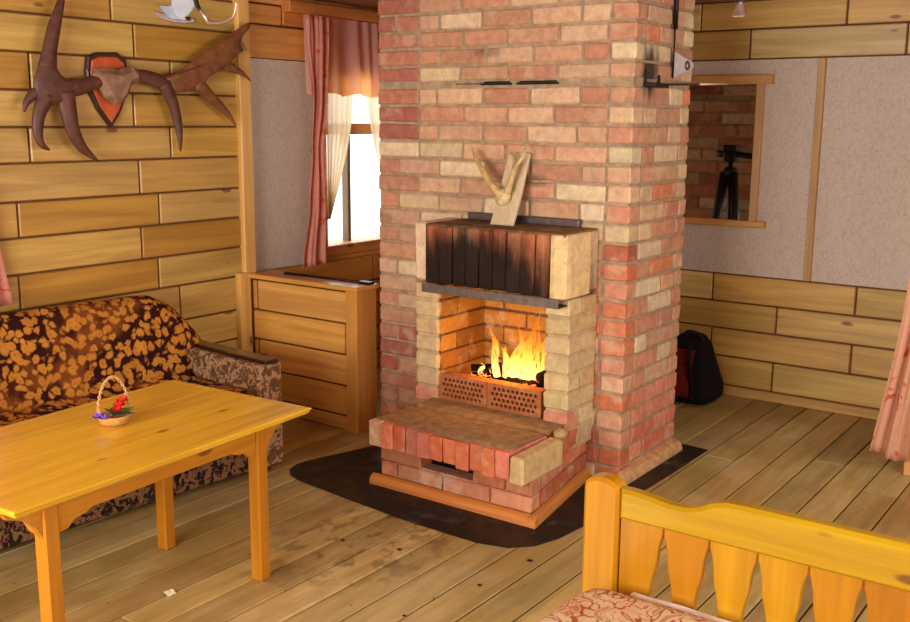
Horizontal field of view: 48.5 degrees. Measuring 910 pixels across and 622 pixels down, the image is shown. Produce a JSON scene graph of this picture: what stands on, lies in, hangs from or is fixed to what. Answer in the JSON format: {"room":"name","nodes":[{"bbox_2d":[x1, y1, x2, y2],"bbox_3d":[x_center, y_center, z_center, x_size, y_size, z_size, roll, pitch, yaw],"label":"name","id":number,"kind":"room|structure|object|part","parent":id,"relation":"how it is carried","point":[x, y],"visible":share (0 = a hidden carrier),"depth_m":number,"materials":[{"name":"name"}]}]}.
{"room":"traditional dwelling","nodes":[
{"label":"traditional dwelling","id":0,"kind":"room"},
{"bbox_2d":[0,0,241,348],"bbox_3d":[-2.931,-0.261,3.891,0.220,2.520,5.550,8,13,35],"label":"wall","id":1,"kind":"structure","parent":0,"point":[153,218],"depth_m":5.29,"materials":[{"name":"brown wood"}]},
{"bbox_2d":[0,250,12,306],"bbox_3d":[-2.304,-0.486,4.433,0.039,1.030,0.717,8,13,35],"label":"curtain","id":2,"kind":"object","parent":1,"relation":"hanging from","point":[5,294],"visible":1,"depth_m":4.77,"materials":[{"name":"pink fabric"}]},
{"bbox_2d":[22,0,250,161],"bbox_3d":[-1.611,-1.202,5.275,0.112,0.819,1.446,8,13,35],"label":"antler mount","id":3,"kind":"object","parent":1,"relation":"attached to","point":[108,81],"visible":1,"depth_m":5.08,"materials":[{"name":"brown wood"}]},
{"bbox_2d":[232,0,255,348],"bbox_3d":[-1.251,-0.639,6.013,0.080,2.500,0.090,8,13,35],"label":"trim","id":4,"kind":"structure","parent":1,"relation":"attached to","point":[243,86],"depth_m":5.92,"materials":[{"name":"brown wood"}]},
{"bbox_2d":[235,270,378,433],"bbox_3d":[-0.869,0.222,5.928,0.895,0.845,0.270,8,13,35],"label":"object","id":5,"kind":"structure","parent":0,"point":[321,333],"depth_m":5.82,"materials":[{"name":"brown wood"}]},
{"bbox_3d":[-1.268,0.187,6.098,0.045,0.845,0.085,8,13,35],"label":"corner post","id":6,"kind":"part","parent":5,"relation":"part of","materials":[{"name":"brown wood"}]},
{"bbox_2d":[284,272,373,284],"bbox_3d":[-0.738,-0.192,5.847,0.666,0.015,0.046,8,13,34],"label":"poker","id":7,"kind":"object","parent":5,"relation":"on","point":[364,282],"visible":1,"depth_m":5.82,"materials":[{"name":"metal"}]},
{"bbox_3d":[-0.957,-0.219,5.989,0.140,0.012,0.030,8,13,35],"label":"handle","id":8,"kind":"part","parent":7,"relation":"part of","materials":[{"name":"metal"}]},
{"bbox_3d":[-0.500,-0.159,5.684,0.085,0.015,0.045,8,13,35],"label":"blade","id":9,"kind":"part","parent":7,"relation":"part of","materials":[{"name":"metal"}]},
{"bbox_3d":[-0.529,0.275,5.724,0.083,0.822,0.172,8,13,35],"label":"post","id":10,"kind":"part","parent":5,"relation":"part of","materials":[{"name":"brown wood"}]},
{"bbox_2d":[248,0,381,364],"bbox_3d":[-0.721,-0.828,6.980,0.325,2.520,2.130,8,13,35],"label":"wall","id":11,"kind":"structure","parent":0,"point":[282,110],"depth_m":6.29,"materials":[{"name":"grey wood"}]},
{"bbox_2d":[303,14,328,267],"bbox_3d":[-0.877,-1.053,6.336,0.054,1.545,0.275,8,13,35],"label":"curtain","id":12,"kind":"object","parent":11,"relation":"hanging from","point":[317,27],"visible":1,"depth_m":6.36,"materials":[{"name":"pink fabric"}]},
{"bbox_2d":[303,15,379,97],"bbox_3d":[-0.521,-1.674,6.766,0.057,0.485,1.360,8,13,35],"label":"curtain valance","id":13,"kind":"object","parent":11,"relation":"hanging from","point":[353,69],"visible":0.46,"depth_m":6.58,"materials":[{"name":"pink fabric"}]},
{"bbox_2d":[324,123,380,261],"bbox_3d":[-0.642,-1.025,7.043,0.235,1.255,1.160,8,13,35],"label":"window","id":14,"kind":"structure","parent":11,"relation":"attached to","point":[360,248],"depth_m":6.94,"materials":[{"name":"brown wood"}]},
{"bbox_2d":[326,93,352,219],"bbox_3d":[-0.755,-1.088,6.632,0.024,0.960,0.290,8,13,35],"label":"sheer curtain","id":15,"kind":"object","parent":14,"relation":"hanging from","point":[339,114],"visible":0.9,"depth_m":6.61,"materials":[{"name":"white fabric"}]},
{"bbox_2d":[367,97,380,174],"bbox_3d":[-0.411,-1.174,7.100,0.024,0.960,0.655,8,13,35],"label":"sheer curtain","id":16,"kind":"object","parent":14,"relation":"hanging from","point":[373,105],"visible":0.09,"depth_m":6.89,"materials":[{"name":"white fabric"}]},
{"bbox_2d":[0,364,909,621],"bbox_3d":[-0.024,1.186,3.358,6.122,0.081,7.880,8,13,35],"label":"floor","id":17,"kind":"structure","parent":0,"point":[817,464],"depth_m":4.20,"materials":[{"name":"brown wood"}]},
{"bbox_2d":[0,340,282,549],"bbox_3d":[-1.788,0.509,4.588,0.778,0.765,1.950,10,14,40],"label":"sofa","id":18,"kind":"object","parent":17,"relation":"on","point":[258,374],"visible":0.16,"depth_m":4.96,"materials":[{"name":"brown fabric"}]},
{"bbox_3d":[-1.792,0.737,4.634,0.730,0.240,1.650,10,14,40],"label":"panel","id":19,"kind":"part","parent":18,"relation":"part of","materials":[{"name":"brown fabric"}]},
{"bbox_2d":[0,295,255,518],"bbox_3d":[-1.743,0.367,4.594,0.857,0.682,1.728,10,14,40],"label":"throw blanket","id":20,"kind":"object","parent":18,"relation":"on","point":[58,358],"visible":0.55,"depth_m":4.87,"materials":[{"name":"fabric"}]},
{"bbox_3d":[-1.203,0.472,5.276,0.770,0.532,0.150,10,14,40],"label":"arm","id":21,"kind":"part","parent":18,"relation":"part of"},
{"bbox_3d":[-1.196,0.202,5.224,0.778,0.022,0.085,10,14,40],"label":"arm rail","id":22,"kind":"part","parent":18,"relation":"part of","materials":[{"name":"brown wood"}]},
{"bbox_2d":[0,380,311,621],"bbox_3d":[-1.213,0.752,3.607,0.759,0.662,1.274,7,13,32],"label":"table","id":23,"kind":"object","parent":17,"relation":"on","point":[55,467],"visible":1,"depth_m":3.49,"materials":[{"name":"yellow wood"}]},
{"bbox_3d":[-1.235,0.862,3.093,0.054,0.636,0.054,7,13,32],"label":"leg","id":24,"kind":"part","parent":23,"relation":"part of","materials":[{"name":"brown wood"}]},
{"bbox_2d":[92,375,134,425],"bbox_3d":[-1.229,0.316,3.627,0.162,0.177,0.116,-5,12,-28],"label":"flower basket","id":25,"kind":"object","parent":23,"relation":"on","point":[117,415],"visible":1,"depth_m":3.62,"materials":[{"name":"wicker"}]},
{"bbox_3d":[-1.263,0.369,3.579,0.046,0.023,0.047,8,13,35],"label":"flower","id":26,"kind":"part","parent":25,"relation":"part of","materials":[{"name":"purple plant"}]},
{"bbox_2d":[98,410,129,425],"bbox_3d":[-1.228,0.387,3.642,0.116,0.032,0.116,8,13,35],"label":"bowl","id":27,"kind":"object","parent":25,"relation":"attached to","point":[109,417],"depth_m":3.61,"materials":[{"name":"wicker"}]},
{"bbox_3d":[-1.206,0.348,3.612,0.042,0.021,0.043,8,13,35],"label":"flower","id":28,"kind":"part","parent":25,"relation":"part of","materials":[{"name":"red plant"}]},
{"bbox_3d":[-1.205,0.330,3.629,0.051,0.026,0.053,8,13,35],"label":"flower","id":29,"kind":"part","parent":25,"relation":"part of","materials":[{"name":"red plant"}]},
{"bbox_3d":[-1.198,0.315,3.647,0.046,0.023,0.047,8,13,35],"label":"flower","id":30,"kind":"part","parent":25,"relation":"part of","materials":[{"name":"red plant"}]},
{"bbox_3d":[-1.211,0.440,3.548,0.759,0.028,1.274,7,13,32],"label":"edge moulding","id":31,"kind":"part","parent":23,"relation":"part of","materials":[{"name":"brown wood"}]},
{"bbox_3d":[-1.191,0.667,4.127,0.054,0.636,0.054,7,13,32],"label":"leg","id":32,"kind":"part","parent":23,"relation":"part of","materials":[{"name":"brown wood"}]},
{"bbox_3d":[-0.748,0.722,3.853,0.054,0.636,0.054,7,13,32],"label":"leg","id":33,"kind":"part","parent":23,"relation":"part of","materials":[{"name":"brown wood"}]},
{"bbox_2d":[164,589,176,596],"bbox_3d":[-1.064,1.052,3.776,0.037,0.006,0.049,-8,14,-39],"label":"paper scrap","id":34,"kind":"object","parent":17,"relation":"on","point":[170,592],"visible":1,"depth_m":3.78,"materials":[{"name":"white paper"}]},
{"bbox_2d":[289,443,706,547],"bbox_3d":[0.213,0.787,5.249,1.610,0.002,1.790,8,13,35],"label":"hearth pad","id":35,"kind":"object","parent":17,"relation":"on","point":[347,474],"visible":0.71,"depth_m":4.70,"materials":[{"name":"black metal"}]},
{"bbox_2d":[369,0,694,528],"bbox_3d":[0.176,-0.454,5.103,1.570,2.503,1.453,8,13,35],"label":"brick fireplace","id":36,"kind":"object","parent":35,"relation":"on","point":[565,79],"visible":0.96,"depth_m":4.93,"materials":[{"name":"brick"}]},
{"bbox_3d":[-0.027,0.871,4.673,0.940,0.050,0.034,8,13,35],"label":"skirting","id":37,"kind":"part","parent":36,"relation":"part of","materials":[{"name":"brown wood"}]},
{"bbox_2d":[369,410,562,486],"bbox_3d":[0.035,0.618,4.716,0.884,0.140,0.357,8,13,35],"label":"shelf","id":38,"kind":"object","parent":36,"relation":"attached to","point":[520,455],"depth_m":4.60,"materials":[{"name":"brick"}]},
{"bbox_2d":[439,371,493,407],"bbox_3d":[0.059,0.396,5.147,0.294,0.134,0.070,8,13,35],"label":"brick","id":39,"kind":"object","parent":36,"relation":"on","point":[453,386],"visible":1,"depth_m":5.12,"materials":[{"name":"brick"}]},
{"bbox_3d":[0.075,-1.155,5.143,0.150,0.005,0.034,8,13,35],"label":"damper plate","id":40,"kind":"part","parent":36,"relation":"part of","materials":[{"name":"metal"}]},
{"bbox_3d":[0.218,-1.136,5.043,0.170,0.018,0.070,8,13,35],"label":"damper plate","id":41,"kind":"part","parent":36,"relation":"part of","materials":[{"name":"metal"}]},
{"bbox_2d":[471,142,530,225],"bbox_3d":[0.201,-0.636,5.016,0.344,0.408,0.163,8,13,35],"label":"sculpture","id":42,"kind":"object","parent":36,"relation":"on","point":[508,196],"visible":1,"depth_m":4.94,"materials":[{"name":"brown wood"}]},
{"bbox_2d":[425,218,597,296],"bbox_3d":[0.265,-0.269,4.949,0.810,0.301,0.343,8,13,35],"label":"hood","id":43,"kind":"object","parent":36,"relation":"attached to","point":[525,259],"depth_m":4.78,"materials":[{"name":"brick"}]},
{"bbox_2d":[487,379,545,418],"bbox_3d":[0.307,0.431,4.971,0.312,0.134,0.070,8,13,35],"label":"brick","id":44,"kind":"object","parent":36,"relation":"on","point":[521,399],"visible":0.99,"depth_m":4.94,"materials":[{"name":"brick"}]},
{"bbox_2d":[468,212,580,227],"bbox_3d":[0.336,-0.456,5.034,0.650,0.036,0.031,8,13,35],"label":"metal bar","id":45,"kind":"object","parent":36,"relation":"on","point":[564,222],"visible":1,"depth_m":4.97,"materials":[{"name":"grey metal"}]},
{"bbox_3d":[0.410,-1.109,4.907,0.225,0.018,0.070,8,13,35],"label":"damper plate","id":46,"kind":"part","parent":36,"relation":"part of","materials":[{"name":"metal"}]},
{"bbox_3d":[0.500,0.865,4.725,0.034,0.050,0.748,6,12,26],"label":"skirting","id":47,"kind":"part","parent":36,"relation":"part of","materials":[{"name":"brown wood"}]},
{"bbox_3d":[1.012,0.774,5.202,0.045,0.060,0.675,8,13,35],"label":"skirting","id":48,"kind":"part","parent":36,"relation":"part of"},
{"bbox_2d":[674,52,693,76],"bbox_3d":[1.131,-1.209,4.984,0.016,0.124,0.235,8,13,35],"label":"tag","id":49,"kind":"object","parent":36,"relation":"attached to","point":[682,64],"visible":1,"depth_m":4.95,"materials":[{"name":"grey metal"}]},
{"bbox_2d":[644,69,728,87],"bbox_3d":[1.184,-1.146,5.053,0.057,0.080,0.980,8,13,35],"label":"iron bracket","id":50,"kind":"object","parent":36,"relation":"attached to","point":[650,85],"visible":1,"depth_m":4.76,"materials":[{"name":"black metal"}]},
{"bbox_3d":[1.188,-1.136,5.064,0.009,0.039,0.800,8,13,35],"label":"rod","id":51,"kind":"part","parent":50,"relation":"part of","materials":[{"name":"metal"}]},
{"bbox_3d":[0.309,0.419,5.205,0.600,0.121,0.300,8,13,35],"label":"embers","id":52,"kind":"object","parent":36,"relation":"in","visible":0},
{"bbox_2d":[471,362,517,377],"bbox_3d":[0.212,0.310,5.282,0.257,0.097,0.089,1,11,2],"label":"log","id":53,"kind":"object","parent":52,"relation":"on","point":[486,372],"visible":0.37,"depth_m":5.25,"materials":[{"name":"black wood"}]},
{"bbox_2d":[478,315,546,380],"bbox_3d":[0.318,0.185,5.094,0.462,0.369,0.118,9,14,39],"label":"fire","id":54,"kind":"object","parent":52,"relation":"on","point":[529,373],"visible":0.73,"depth_m":5.08,"materials":[{"name":"yellow"}]},
{"bbox_2d":[491,366,535,380],"bbox_3d":[0.360,0.336,5.191,0.348,0.094,0.086,6,12,25],"label":"log","id":55,"kind":"object","parent":52,"relation":"on","point":[501,377],"visible":0.09,"depth_m":5.21,"materials":[{"name":"brown wood"}]},
{"bbox_2d":[505,376,537,386],"bbox_3d":[0.334,0.372,5.040,0.163,0.076,0.075,6,12,28],"label":"log","id":56,"kind":"object","parent":52,"relation":"on","point":[509,379],"visible":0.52,"depth_m":5.02,"materials":[{"name":"brown wood"}]},
{"bbox_2d":[535,370,546,387],"bbox_3d":[0.517,0.312,5.033,0.246,0.126,0.100,-7,13,-36],"label":"log","id":57,"kind":"object","parent":52,"relation":"on","point":[539,378],"visible":0.14,"depth_m":4.97,"materials":[{"name":"black wood"}]},
{"bbox_2d":[674,330,723,404],"bbox_3d":[1.505,0.335,6.447,0.382,0.465,0.405,8,13,35],"label":"backpack","id":58,"kind":"object","parent":17,"relation":"on","point":[699,380],"visible":0.72,"depth_m":6.31,"materials":[{"name":"fabric"}]},
{"bbox_3d":[1.495,0.153,6.346,0.131,0.071,0.043,7,12,30],"label":"handle","id":59,"kind":"part","parent":58,"relation":"part of","materials":[{"name":"fabric"}]},
{"bbox_2d":[581,472,909,621],"bbox_3d":[0.362,1.026,1.587,1.444,0.900,2.054,8,13,35],"label":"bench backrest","id":60,"kind":"object","parent":17,"relation":"on","point":[626,527],"visible":0.99,"depth_m":2.49,"materials":[{"name":"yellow wood"}]},
{"bbox_3d":[0.401,0.841,2.773,0.104,0.822,0.062,8,13,35],"label":"post","id":61,"kind":"part","parent":60,"relation":"part of","materials":[{"name":"yellow wood"}]},
{"bbox_3d":[0.946,0.562,2.319,1.236,0.112,0.045,8,13,35],"label":"rail","id":62,"kind":"part","parent":60,"relation":"part of","materials":[{"name":"yellow wood"}]},
{"bbox_3d":[0.362,1.060,1.594,1.250,0.226,1.915,8,13,35],"label":"mattress","id":63,"kind":"object","parent":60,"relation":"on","visible":0},
{"bbox_2d":[540,588,714,621],"bbox_3d":[0.351,0.969,1.560,1.390,0.096,1.895,8,13,35],"label":"bedspread","id":64,"kind":"object","parent":63,"relation":"on","point":[596,604],"visible":1,"depth_m":2.51,"materials":[{"name":"fabric"}]},
{"bbox_2d":[630,592,731,621],"bbox_3d":[0.933,0.815,2.317,1.160,0.024,0.031,8,13,35],"label":"sheet","id":65,"kind":"object","parent":63,"relation":"on","point":[634,594],"visible":0.57,"depth_m":2.57,"materials":[{"name":"fabric"}]},
{"bbox_2d":[313,0,748,9],"bbox_3d":[0.059,-1.314,2.870,6.298,0.060,7.930,8,13,35],"label":"ceiling","id":66,"kind":"structure","parent":0,"point":[372,4],"depth_m":6.39,"materials":[{"name":"brown wood"}]},
{"bbox_2d":[154,0,236,24],"bbox_3d":[-0.934,-1.250,3.716,0.423,0.396,0.131,6,12,26],"label":"chandelier","id":67,"kind":"object","parent":66,"relation":"hanging from","point":[177,12],"visible":1,"depth_m":3.72,"materials":[{"name":"grey metal"}]},
{"bbox_3d":[-0.857,-1.150,3.671,0.238,0.217,0.068,8,13,35],"label":"arm","id":68,"kind":"part","parent":67,"relation":"part of","materials":[{"name":"grey metal"}]},
{"bbox_2d":[672,0,678,77],"bbox_3d":[1.058,-1.382,4.845,0.024,0.520,0.023,8,13,35],"label":"rod","id":69,"kind":"object","parent":66,"relation":"hanging from","point":[676,2],"visible":1,"depth_m":4.84,"materials":[{"name":"metal"}]},
{"bbox_2d":[732,0,747,16],"bbox_3d":[1.122,-1.318,3.951,0.064,0.319,0.062,8,13,35],"label":"pendant lamp","id":70,"kind":"object","parent":66,"relation":"hanging from","point":[740,11],"visible":1,"depth_m":3.96,"materials":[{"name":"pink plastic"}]},
{"bbox_2d":[678,0,909,409],"bbox_3d":[2.209,-0.659,6.208,6.000,2.520,0.220,8,13,35],"label":"wall","id":71,"kind":"structure","parent":0,"point":[832,336],"depth_m":6.10,"materials":[{"name":"brown wood"}]},
{"bbox_2d":[683,74,774,227],"bbox_3d":[1.566,-1.024,6.451,0.895,0.933,0.051,8,13,35],"label":"wall mirror","id":72,"kind":"object","parent":71,"relation":"attached to","point":[725,123],"visible":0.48,"depth_m":6.36,"materials":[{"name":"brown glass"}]},
{"bbox_3d":[1.562,-0.585,6.534,0.895,0.038,0.051,8,13,35],"label":"frame","id":73,"kind":"part","parent":72,"relation":"part of","materials":[{"name":"brown wood"}]},
{"bbox_3d":[1.571,-1.456,6.378,0.888,0.057,0.036,8,13,35],"label":"frame","id":74,"kind":"part","parent":72,"relation":"part of","materials":[{"name":"brown wood"}]},
{"bbox_3d":[1.868,-0.975,6.254,0.047,0.842,0.026,8,13,35],"label":"frame","id":75,"kind":"part","parent":72,"relation":"part of","materials":[{"name":"brown wood"}]},
{"bbox_2d":[722,384,879,419],"bbox_3d":[2.196,0.574,6.307,5.650,0.060,0.038,8,13,35],"label":"baseboard","id":76,"kind":"structure","parent":71,"relation":"attached to","point":[870,413],"depth_m":6.30,"materials":[{"name":"brown wood"}]},
{"bbox_2d":[803,58,826,280],"bbox_3d":[2.161,-0.837,6.071,0.044,1.329,0.024,8,13,35],"label":"trim","id":77,"kind":"structure","parent":71,"relation":"attached to","point":[822,65],"depth_m":6.06,"materials":[{"name":"brown wood"}]},
{"bbox_2d":[903,447,909,475],"bbox_3d":[2.571,-0.357,4.738,0.655,2.478,0.100,8,13,35],"label":"wall partition","id":78,"kind":"structure","parent":0,"point":[906,470],"depth_m":5.10,"materials":[{"name":"brown wood"}]},
{"bbox_2d":[869,276,909,462],"bbox_3d":[2.240,-0.329,4.843,0.301,2.220,0.086,6,12,29],"label":"door curtain","id":79,"kind":"object","parent":78,"relation":"hanging from","point":[891,436],"visible":1,"depth_m":5.01,"materials":[{"name":"pink fabric"}]}
]}

